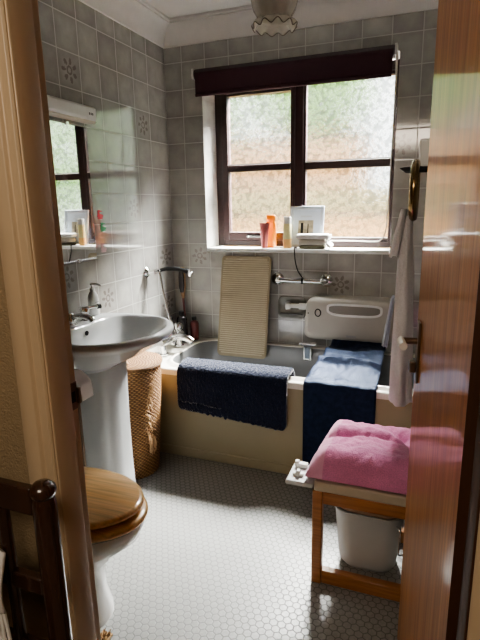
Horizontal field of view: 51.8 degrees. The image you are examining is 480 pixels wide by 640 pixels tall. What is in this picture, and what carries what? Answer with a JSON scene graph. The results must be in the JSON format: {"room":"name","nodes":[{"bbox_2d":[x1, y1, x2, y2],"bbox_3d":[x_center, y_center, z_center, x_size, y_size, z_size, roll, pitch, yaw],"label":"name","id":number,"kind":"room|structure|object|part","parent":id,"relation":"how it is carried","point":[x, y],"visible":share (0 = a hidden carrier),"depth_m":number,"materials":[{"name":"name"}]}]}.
{"room":"hallway outside bathroom","nodes":[
{"label":"hallway outside bathroom","id":0,"kind":"room"},
{"bbox_2d":[0,253,48,639],"bbox_3d":[-0.215,-0.034,0.850,3.400,2.385,0.077,4,14,20],"label":"wall","id":1,"kind":"structure","parent":0,"point":[13,459],"depth_m":0.97,"materials":[{"name":"beige paper"}]},
{"bbox_2d":[0,0,75,639],"bbox_3d":[-0.374,0.116,0.893,0.070,2.080,0.022,4,14,20],"label":"trim","id":2,"kind":"structure","parent":1,"relation":"attached to","point":[16,252],"depth_m":0.85,"materials":[{"name":"brown wood"}]},
{"bbox_2d":[4,0,100,639],"bbox_3d":[-0.341,0.132,0.931,0.038,2.030,0.090,4,14,20],"label":"trim","id":3,"kind":"structure","parent":1,"relation":"attached to","point":[22,16],"depth_m":0.88,"materials":[{"name":"brown wood"}]},
{"bbox_2d":[70,381,81,410],"bbox_3d":[-0.322,0.149,0.966,0.008,0.056,0.027,4,14,20],"label":"strike plate","id":4,"kind":"object","parent":3,"relation":"attached to","point":[75,391],"visible":0.78,"depth_m":0.97,"materials":[{"name":"brown metal"}]},
{"bbox_2d":[397,0,479,639],"bbox_3d":[0.395,0.094,1.033,0.092,2.010,0.642,2,13,13],"label":"door","id":5,"kind":"structure","parent":1,"relation":"in","point":[445,367],"depth_m":0.91,"materials":[{"name":"brown wood"}]},
{"bbox_3d":[0.414,0.058,1.266,0.022,0.021,0.068,2,13,13],"label":"lever","id":6,"kind":"part","parent":5,"relation":"part of","materials":[{"name":"white plastic"}]},
{"bbox_3d":[0.460,0.082,1.281,0.006,0.160,0.045,2,13,13],"label":"handle plate","id":7,"kind":"part","parent":5,"relation":"part of","materials":[{"name":"brown metal"}]},
{"bbox_2d":[456,397,479,639],"bbox_3d":[0.340,0.178,0.677,0.025,2.030,0.090,4,14,20],"label":"trim","id":8,"kind":"structure","parent":1,"relation":"attached to","point":[474,502],"depth_m":0.70,"materials":[{"name":"brown wood"}]},
{"bbox_2d":[38,0,176,350],"bbox_3d":[-0.817,-0.343,2.229,0.001,2.385,2.137,4,14,20],"label":"wall","id":9,"kind":"structure","parent":0,"point":[91,59],"depth_m":2.62,"materials":[{"name":"grey tile"}]},
{"bbox_2d":[47,95,95,123],"bbox_3d":[-0.815,-0.890,2.025,0.074,0.072,0.690,4,14,20],"label":"light","id":10,"kind":"object","parent":9,"relation":"attached to","point":[57,107],"visible":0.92,"depth_m":2.15,"materials":[{"name":"white plastic"}]},
{"bbox_2d":[47,95,86,118],"bbox_3d":[-0.806,-0.880,1.980,0.024,0.060,0.590,4,14,20],"label":"diffuser","id":11,"kind":"object","parent":10,"relation":"attached to","point":[60,107],"depth_m":2.12,"materials":[{"name":"white plastic"}]},
{"bbox_3d":[-0.827,-0.891,2.029,0.049,0.072,0.690,4,14,20],"label":"casing","id":12,"kind":"part","parent":10,"relation":"part of","materials":[{"name":"white plastic"}]},
{"bbox_2d":[86,106,95,121],"bbox_3d":[-0.694,-0.956,2.294,0.005,0.058,0.078,4,14,20],"label":"socket","id":13,"kind":"object","parent":10,"relation":"attached to","point":[91,112],"depth_m":2.29,"materials":[{"name":"white plastic"}]},
{"bbox_2d":[50,120,97,263],"bbox_3d":[-0.838,-0.541,2.115,0.012,0.635,0.646,4,14,20],"label":"wall mirror","id":14,"kind":"object","parent":9,"relation":"attached to","point":[69,142],"visible":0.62,"depth_m":2.29,"materials":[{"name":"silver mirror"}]},
{"bbox_2d":[97,210,102,218],"bbox_3d":[-0.705,-0.531,2.488,0.001,0.046,0.051,4,14,20],"label":"sticker","id":15,"kind":"object","parent":9,"relation":"attached to","point":[99,215],"visible":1,"depth_m":2.48,"materials":[{"name":"red plastic"}]},
{"bbox_2d":[100,222,105,231],"bbox_3d":[-0.698,-0.474,2.517,0.001,0.046,0.051,4,14,20],"label":"sticker","id":16,"kind":"object","parent":9,"relation":"attached to","point":[102,228],"visible":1,"depth_m":2.51,"materials":[{"name":"green plastic"}]},
{"bbox_2d":[101,243,106,251],"bbox_3d":[-0.700,-0.371,2.533,0.001,0.046,0.051,4,14,20],"label":"sticker","id":17,"kind":"object","parent":9,"relation":"attached to","point":[103,249],"visible":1,"depth_m":2.53,"materials":[{"name":"plastic"}]},
{"bbox_2d":[78,0,169,48],"bbox_3d":[-0.786,-1.443,1.953,0.110,0.116,2.137,4,14,20],"label":"trim","id":18,"kind":"structure","parent":9,"relation":"attached to","point":[138,16],"depth_m":2.61,"materials":[{"name":"white paint"}]},
{"bbox_2d":[143,267,158,276],"bbox_3d":[-0.525,-0.284,2.927,0.063,0.064,0.077,4,14,20],"label":"bracket","id":19,"kind":"object","parent":9,"relation":"attached to","point":[147,271],"visible":1,"depth_m":2.91,"materials":[{"name":"silver metal"}]},
{"bbox_2d":[158,266,193,344],"bbox_3d":[-0.372,-0.095,2.967,0.172,0.447,0.173,-8,15,-29],"label":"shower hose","id":20,"kind":"object","parent":19,"relation":"hanging from","point":[169,268],"visible":0.94,"depth_m":2.94,"materials":[{"name":"silver plastic"}]},
{"bbox_3d":[-0.388,-0.297,2.943,0.186,0.043,0.041,2,13,12],"label":"handle","id":21,"kind":"part","parent":20,"relation":"part of","materials":[{"name":"black plastic"}]},
{"bbox_2d":[145,0,250,17],"bbox_3d":[-0.188,-1.225,0.703,3.400,0.001,4.079,4,14,20],"label":"ceiling","id":22,"kind":"structure","parent":0,"point":[170,8],"depth_m":2.63,"materials":[{"name":"white paint"}]},
{"bbox_2d":[251,0,297,36],"bbox_3d":[0.139,-1.358,1.996,0.196,0.336,0.196,4,14,20],"label":"ceiling light","id":23,"kind":"object","parent":22,"relation":"attached to","point":[274,17],"visible":1,"depth_m":1.98,"materials":[{"name":"white glass"}]},
{"bbox_2d":[202,95,218,247],"bbox_3d":[-0.170,-0.967,3.118,0.001,1.025,0.212,5,15,26],"label":"wall","id":24,"kind":"structure","parent":0,"point":[208,102],"depth_m":3.10,"materials":[{"name":"white paint"}]},
{"bbox_2d":[100,452,404,639],"bbox_3d":[-0.014,0.879,2.175,1.695,0.001,2.197,4,14,20],"label":"floor","id":25,"kind":"structure","parent":0,"point":[221,551],"depth_m":1.89,"materials":[{"name":"white tile"}]},
{"bbox_2d":[78,403,86,466],"bbox_3d":[-0.669,0.561,2.087,0.134,0.682,0.116,-10,16,-34],"label":"stand","id":26,"kind":"object","parent":25,"relation":"on","point":[79,405],"visible":0.12,"depth_m":2.07,"materials":[{"name":"brown metal"}]},
{"bbox_2d":[74,369,93,400],"bbox_3d":[-0.666,0.260,1.968,0.140,0.116,0.068,4,14,20],"label":"toilet roll","id":27,"kind":"object","parent":26,"relation":"on","point":[83,381],"visible":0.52,"depth_m":1.95,"materials":[{"name":"white paper"}]},
{"bbox_2d":[100,628,112,639],"bbox_3d":[-0.629,1.030,1.512,0.357,0.027,0.315,4,14,20],"label":"shaggy rug","id":28,"kind":"object","parent":25,"relation":"on","point":[105,635],"visible":0.32,"depth_m":1.59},
{"bbox_2d":[84,466,147,627],"bbox_3d":[-0.662,0.614,1.649,0.782,0.778,0.432,4,14,20],"label":"toilet","id":29,"kind":"object","parent":25,"relation":"on","point":[117,505],"visible":0.38,"depth_m":1.52,"materials":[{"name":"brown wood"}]},
{"bbox_3d":[-0.533,0.566,1.587,0.483,0.035,0.332,4,14,20],"label":"lid","id":30,"kind":"part","parent":29,"relation":"part of","materials":[{"name":"brown wood"}]},
{"bbox_3d":[-0.528,0.598,1.593,0.496,0.025,0.348,4,14,20],"label":"seat","id":31,"kind":"part","parent":29,"relation":"part of","materials":[{"name":"brown wood"}]},
{"bbox_2d":[69,304,173,482],"bbox_3d":[-0.567,0.410,2.236,0.550,0.907,0.598,4,14,20],"label":"washbasin","id":32,"kind":"object","parent":25,"relation":"on","point":[103,343],"visible":0.69,"depth_m":2.21,"materials":[{"name":"grey ceramic"}]},
{"bbox_2d":[69,304,101,325],"bbox_3d":[-0.712,-0.008,2.193,0.163,0.069,0.333,4,14,20],"label":"mixer tap","id":33,"kind":"object","parent":32,"relation":"on","point":[82,318],"depth_m":2.24,"materials":[{"name":"silver metal"}]},
{"bbox_2d":[88,283,101,315],"bbox_3d":[-0.702,-0.103,2.390,0.070,0.157,0.055,-7,14,-23],"label":"soap dispenser","id":34,"kind":"object","parent":32,"relation":"on","point":[93,299],"visible":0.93,"depth_m":2.37,"materials":[{"name":"white plastic"}]},
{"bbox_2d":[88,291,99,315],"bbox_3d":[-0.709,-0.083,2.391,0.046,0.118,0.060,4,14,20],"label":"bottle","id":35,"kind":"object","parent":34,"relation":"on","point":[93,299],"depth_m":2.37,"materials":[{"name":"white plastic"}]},
{"bbox_3d":[-0.572,0.123,2.169,0.550,0.186,0.598,4,14,20],"label":"bowl","id":36,"kind":"part","parent":32,"relation":"part of","materials":[{"name":"grey ceramic"}]},
{"bbox_2d":[127,351,162,479],"bbox_3d":[-0.545,0.480,2.559,0.324,0.618,0.318,4,14,20],"label":"laundry hamper","id":37,"kind":"object","parent":25,"relation":"on","point":[144,369],"visible":0.59,"depth_m":2.45,"materials":[{"name":"wicker"}]},
{"bbox_3d":[-0.553,0.205,2.496,0.320,0.032,0.320,4,14,20],"label":"lid","id":38,"kind":"part","parent":37,"relation":"part of","materials":[{"name":"wicker"}]},
{"bbox_2d":[148,322,414,473],"bbox_3d":[0.251,0.396,2.794,1.691,0.650,0.666,4,14,20],"label":"bathtub","id":39,"kind":"object","parent":25,"relation":"on","point":[187,433],"visible":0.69,"depth_m":2.66,"materials":[{"name":"beige plastic"}]},
{"bbox_2d":[157,322,194,355],"bbox_3d":[-0.357,0.113,2.950,0.186,0.148,0.260,4,14,20],"label":"mixer tap","id":40,"kind":"object","parent":39,"relation":"on","point":[179,349],"depth_m":2.95,"materials":[{"name":"silver metal"}]},
{"bbox_2d":[178,267,185,315],"bbox_3d":[-0.373,-0.131,3.249,0.050,0.436,0.031,4,14,20],"label":"bath brush","id":41,"kind":"object","parent":39,"relation":"on","point":[182,278],"visible":0.84,"depth_m":3.22,"materials":[{"name":"brown wood"}]},
{"bbox_3d":[-0.364,-0.033,3.270,0.020,0.237,0.040,-8,15,-29],"label":"handle","id":42,"kind":"part","parent":41,"relation":"part of","materials":[{"name":"red plastic"}]},
{"bbox_2d":[177,310,187,341],"bbox_3d":[-0.371,0.037,3.174,0.068,0.195,0.068,4,14,20],"label":"toiletry bottle","id":43,"kind":"object","parent":39,"relation":"on","point":[181,318],"visible":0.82,"depth_m":3.14,"materials":[{"name":"plastic"}]},
{"bbox_2d":[190,316,198,339],"bbox_3d":[-0.295,0.051,3.208,0.056,0.150,0.056,4,14,20],"label":"toiletry bottle","id":44,"kind":"object","parent":39,"relation":"on","point":[194,325],"visible":0.91,"depth_m":3.19,"materials":[{"name":"red plastic"}]},
{"bbox_2d":[177,357,294,430],"bbox_3d":[-0.021,0.369,2.580,0.599,0.296,0.189,4,14,20],"label":"bath rug","id":45,"kind":"object","parent":39,"relation":"on","point":[254,394],"visible":1,"depth_m":2.49,"materials":[{"name":"blue fabric"}]},
{"bbox_2d":[217,256,271,358],"bbox_3d":[0.024,-0.082,3.050,0.324,0.613,0.133,4,14,20],"label":"bath mat","id":46,"kind":"object","parent":39,"relation":"on","point":[245,280],"visible":1,"depth_m":3.04,"materials":[{"name":"beige rubber"}]},
{"bbox_3d":[0.139,0.526,2.517,1.691,0.417,0.018,4,14,20],"label":"panel","id":47,"kind":"part","parent":39,"relation":"part of","materials":[{"name":"beige plastic"}]},
{"bbox_2d":[173,341,414,388],"bbox_3d":[0.325,0.405,2.765,1.395,0.365,0.518,4,14,20],"label":"tub","id":48,"kind":"object","parent":39,"relation":"in","point":[302,359],"depth_m":3.00,"materials":[{"name":"plastic"}]},
{"bbox_3d":[0.405,0.186,2.944,0.117,0.107,0.041,4,14,20],"label":"grip handle","id":49,"kind":"part","parent":39,"relation":"part of","materials":[{"name":"silver metal"}]},
{"bbox_2d":[285,459,405,601],"bbox_3d":[0.465,0.721,1.856,0.507,0.434,0.380,4,14,20],"label":"stool","id":50,"kind":"object","parent":25,"relation":"on","point":[374,501],"visible":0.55,"depth_m":1.72,"materials":[{"name":"orange wood"}]},
{"bbox_3d":[0.279,0.774,1.777,0.036,0.374,0.036,4,14,20],"label":"leg","id":51,"kind":"part","parent":50,"relation":"part of","materials":[{"name":"orange wood"}]},
{"bbox_2d":[304,420,410,494],"bbox_3d":[0.498,0.470,1.798,0.448,0.110,0.375,4,14,20],"label":"folded towel","id":52,"kind":"object","parent":50,"relation":"on","point":[361,454],"visible":0.76,"depth_m":1.70,"materials":[{"name":"pink fabric"}]},
{"bbox_3d":[0.511,0.550,1.807,0.409,0.036,0.361,4,14,20],"label":"seat","id":53,"kind":"part","parent":50,"relation":"part of","materials":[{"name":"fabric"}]},
{"bbox_3d":[0.459,0.939,1.746,0.342,0.052,0.030,4,14,20],"label":"rail","id":54,"kind":"part","parent":50,"relation":"part of","materials":[{"name":"orange wood"}]},
{"bbox_3d":[0.453,0.627,1.674,0.342,0.048,0.030,4,14,20],"label":"rail","id":55,"kind":"part","parent":50,"relation":"part of","materials":[{"name":"orange wood"}]},
{"bbox_3d":[0.602,0.871,2.027,0.280,0.052,0.030,4,14,20],"label":"rail","id":56,"kind":"part","parent":50,"relation":"part of","materials":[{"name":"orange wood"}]},
{"bbox_2d":[335,506,402,572],"bbox_3d":[0.498,0.802,1.886,0.269,0.257,0.205,4,14,20],"label":"waste bin","id":57,"kind":"object","parent":25,"relation":"on","point":[366,541],"visible":0.73,"depth_m":1.81,"materials":[{"name":"grey plastic"}]},
{"bbox_3d":[0.582,0.789,1.765,0.052,0.110,0.029,-5,14,-15],"label":"wire handle","id":58,"kind":"part","parent":57,"relation":"part of","materials":[{"name":"silver metal"}]},
{"bbox_2d":[164,9,437,353],"bbox_3d":[0.355,-0.521,2.903,1.695,2.385,0.001,4,14,20],"label":"wall","id":59,"kind":"structure","parent":0,"point":[371,275],"depth_m":2.87,"materials":[{"name":"grey tile"}]},
{"bbox_2d":[278,296,305,318],"bbox_3d":[0.313,-0.075,3.010,0.172,0.136,0.029,4,14,20],"label":"recessed soap dish","id":60,"kind":"object","parent":59,"relation":"attached to","point":[293,312],"visible":0.94,"depth_m":3.02,"materials":[{"name":"grey ceramic"}]},
{"bbox_2d":[164,0,438,48],"bbox_3d":[0.315,-1.614,2.597,1.695,0.116,0.110,4,14,20],"label":"trim","id":61,"kind":"structure","parent":59,"relation":"attached to","point":[235,22],"depth_m":2.64,"materials":[{"name":"white paint"}]},
{"bbox_2d":[271,272,332,286],"bbox_3d":[0.357,-0.235,2.929,0.376,0.076,0.074,4,14,20],"label":"grab rail","id":62,"kind":"object","parent":59,"relation":"attached to","point":[326,280],"visible":1,"depth_m":2.90,"materials":[{"name":"silver metal"}]},
{"bbox_2d":[207,59,399,254],"bbox_3d":[0.340,-0.926,2.919,1.114,1.034,0.218,4,14,20],"label":"window","id":63,"kind":"structure","parent":59,"relation":"in","point":[328,145],"depth_m":2.96,"materials":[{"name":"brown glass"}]},
{"bbox_3d":[0.117,-0.964,3.075,0.469,0.922,0.057,4,14,20],"label":"sash","id":64,"kind":"part","parent":63,"relation":"part of","materials":[{"name":"brown wood"}]},
{"bbox_3d":[0.121,-1.164,3.029,0.414,0.412,0.004,4,14,20],"label":"pane","id":65,"kind":"part","parent":63,"relation":"part of","materials":[{"name":"clear glass"}]},
{"bbox_3d":[0.129,-0.746,3.126,0.414,0.382,0.004,4,14,20],"label":"pane","id":66,"kind":"part","parent":63,"relation":"part of","materials":[{"name":"clear glass"}]},
{"bbox_2d":[259,223,268,247],"bbox_3d":[0.149,-0.515,3.014,0.040,0.151,0.050,-9,15,-29],"label":"tube","id":67,"kind":"object","parent":63,"relation":"on","point":[264,227],"visible":1,"depth_m":3.00,"materials":[{"name":"pink plastic"}]},
{"bbox_2d":[266,215,275,247],"bbox_3d":[0.192,-0.549,3.055,0.066,0.197,0.038,4,14,20],"label":"bottle","id":68,"kind":"object","parent":63,"relation":"on","point":[270,219],"visible":0.81,"depth_m":3.04,"materials":[{"name":"orange plastic"}]},
{"bbox_2d":[283,217,291,247],"bbox_3d":[0.285,-0.525,2.969,0.049,0.186,0.035,4,14,20],"label":"lotion bottle","id":69,"kind":"object","parent":63,"relation":"on","point":[287,226],"visible":1,"depth_m":2.96,"materials":[{"name":"yellow plastic"}]},
{"bbox_2d":[283,224,291,238],"bbox_3d":[0.285,-0.532,2.968,0.048,0.091,0.034,4,14,20],"label":"label","id":70,"kind":"object","parent":69,"relation":"on","point":[287,228],"depth_m":2.95,"materials":[{"name":"beige paper"}]},
{"bbox_2d":[191,43,397,241],"bbox_3d":[0.291,-0.954,2.853,1.154,0.997,0.194,4,14,20],"label":"roller blind","id":71,"kind":"object","parent":63,"relation":"attached to","point":[371,62],"visible":1,"depth_m":2.65,"materials":[{"name":"fabric"}]},
{"bbox_3d":[0.682,-0.916,2.736,0.043,0.963,0.390,-13,17,-41],"label":"pull cord","id":72,"kind":"part","parent":71,"relation":"part of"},
{"bbox_2d":[294,247,302,277],"bbox_3d":[0.340,-0.342,2.926,0.034,0.180,0.097,-5,14,-17],"label":"lanyard","id":73,"kind":"object","parent":63,"relation":"hanging from","point":[294,247],"visible":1,"depth_m":2.92,"materials":[{"name":"black plastic"}]},
{"bbox_3d":[0.339,-0.428,3.011,1.112,0.023,0.168,4,14,20],"label":"sill","id":74,"kind":"part","parent":63,"relation":"part of","materials":[{"name":"white paint"}]},
{"bbox_2d":[290,206,324,246],"bbox_3d":[0.403,-0.565,2.992,0.208,0.244,0.055,4,14,20],"label":"picture frame","id":75,"kind":"object","parent":63,"relation":"on","point":[304,219],"visible":0.68,"depth_m":2.99,"materials":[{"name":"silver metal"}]},
{"bbox_2d":[298,220,313,233],"bbox_3d":[0.398,-0.564,2.993,0.092,0.079,0.015,4,14,20],"label":"picture","id":76,"kind":"object","parent":75,"relation":"attached to","point":[304,226],"depth_m":2.99,"materials":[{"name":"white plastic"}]},
{"bbox_2d":[299,245,326,248],"bbox_3d":[0.433,-0.434,2.931,0.158,0.021,0.075,4,14,20],"label":"folded cloth","id":77,"kind":"object","parent":63,"relation":"on","point":[300,246],"visible":0.91,"depth_m":2.90,"materials":[{"name":"green fabric"}]},
{"bbox_2d":[299,239,325,244],"bbox_3d":[0.432,-0.462,2.924,0.164,0.033,0.077,4,14,20],"label":"folded cloth","id":78,"kind":"object","parent":77,"relation":"on","point":[301,241],"visible":0.82,"depth_m":2.90,"materials":[{"name":"fabric"}]},
{"bbox_2d":[296,233,327,238],"bbox_3d":[0.431,-0.494,2.916,0.191,0.031,0.078,4,14,20],"label":"folded cloth","id":79,"kind":"object","parent":78,"relation":"on","point":[303,235],"visible":0.88,"depth_m":2.89,"materials":[{"name":"white fabric"}]},
{"bbox_2d":[326,234,332,247],"bbox_3d":[0.522,-0.458,2.876,0.028,0.082,0.055,7,15,32],"label":"flannel","id":80,"kind":"object","parent":79,"relation":"hanging from","point":[329,243],"visible":1,"depth_m":2.87,"materials":[{"name":"white fabric"}]},
{"bbox_3d":[0.633,-0.696,2.943,0.500,0.408,0.004,4,14,20],"label":"pane","id":81,"kind":"part","parent":63,"relation":"part of","materials":[{"name":"clear glass"}]},
{"bbox_3d":[0.625,-1.147,2.838,0.500,0.446,0.004,4,14,20],"label":"pane","id":82,"kind":"part","parent":63,"relation":"part of","materials":[{"name":"clear glass"}]},
{"bbox_2d":[285,294,394,464],"bbox_3d":[0.476,0.306,2.672,0.640,0.773,0.691,4,14,20],"label":"lift","id":83,"kind":"object","parent":59,"relation":"attached to","point":[342,384],"visible":0.85,"depth_m":2.52,"materials":[{"name":"blue fabric"}]},
{"bbox_3d":[0.342,-0.084,2.970,0.130,0.052,0.052,4,14,20],"label":"plug arm","id":84,"kind":"part","parent":83,"relation":"part of","materials":[{"name":"white plastic"}]},
{"bbox_3d":[0.629,-0.006,2.841,0.512,0.246,0.139,4,14,20],"label":"casing","id":85,"kind":"part","parent":83,"relation":"part of","materials":[{"name":"beige plastic"}]},
{"label":"floor","id":86,"kind":"structure","parent":0,"visible":0},
{"bbox_2d":[0,477,72,639],"bbox_3d":[-0.553,0.737,0.797,0.416,0.920,0.416,4,14,20],"label":"chair","id":87,"kind":"object","parent":86,"relation":"on","point":[38,500],"visible":1,"depth_m":0.83,"materials":[{"name":"brown wood"}]},
{"bbox_2d":[0,549,11,639],"bbox_3d":[-0.511,0.496,0.891,0.289,0.216,0.042,4,14,20],"label":"fringed throw","id":88,"kind":"object","parent":87,"relation":"hanging from","point":[4,623],"visible":1,"depth_m":0.84,"materials":[{"name":"white fabric"}]},
{"bbox_3d":[-0.494,0.287,0.872,0.333,0.050,0.016,4,14,20],"label":"rail","id":89,"kind":"part","parent":87,"relation":"part of","materials":[{"name":"brown wood"}]},
{"bbox_3d":[-0.491,0.447,0.909,0.333,0.032,0.016,4,14,20],"label":"rail","id":90,"kind":"part","parent":87,"relation":"part of","materials":[{"name":"brown wood"}]},
{"bbox_3d":[-0.488,0.584,0.941,0.333,0.030,0.016,4,14,20],"label":"rail","id":91,"kind":"part","parent":87,"relation":"part of","materials":[{"name":"brown wood"}]},
{"bbox_3d":[-0.312,0.708,0.902,0.043,0.920,0.043,4,14,20],"label":"post","id":92,"kind":"part","parent":87,"relation":"part of","materials":[{"name":"brown wood"}]},
{"label":"wall","id":93,"kind":"structure","parent":0,"visible":0},
{"bbox_2d":[400,159,427,220],"bbox_3d":[0.638,-0.422,1.603,0.234,0.203,0.192,10,17,39],"label":"towel ring","id":94,"kind":"object","parent":93,"relation":"attached to","point":[415,169],"visible":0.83,"depth_m":1.58,"materials":[{"name":"gold metal"}]},
{"bbox_2d":[388,216,413,406],"bbox_3d":[0.582,-0.027,1.739,0.083,0.663,0.175,4,14,20],"label":"hand towel","id":95,"kind":"object","parent":94,"relation":"hanging from","point":[401,379],"visible":0.88,"depth_m":1.71,"materials":[{"name":"white fabric"}]},
{"bbox_2d":[382,295,394,347],"bbox_3d":[0.570,0.007,1.901,0.040,0.199,0.082,4,14,20],"label":"hand towel","id":96,"kind":"object","parent":95,"relation":"hanging from","point":[390,312],"visible":1,"depth_m":1.88,"materials":[{"name":"white fabric"}]},
{"bbox_2d":[389,209,406,257],"bbox_3d":[0.534,-0.291,1.671,0.051,0.162,0.084,4,14,20],"label":"flannel","id":97,"kind":"object","parent":95,"relation":"hanging from","point":[395,248],"visible":0.98,"depth_m":1.64,"materials":[{"name":"white fabric"}]},
{"bbox_3d":[0.645,-0.495,1.609,0.238,0.028,0.027,4,14,20],"label":"arm","id":98,"kind":"part","parent":94,"relation":"part of","materials":[{"name":"black plastic"}]},
{"bbox_2d":[419,138,429,165],"bbox_3d":[0.721,-0.582,1.718,0.186,0.095,0.090,4,14,20],"label":"wall box","id":99,"kind":"object","parent":93,"relation":"attached to","point":[424,143],"visible":0.22,"depth_m":1.70,"materials":[{"name":"white plastic"}]}
]}

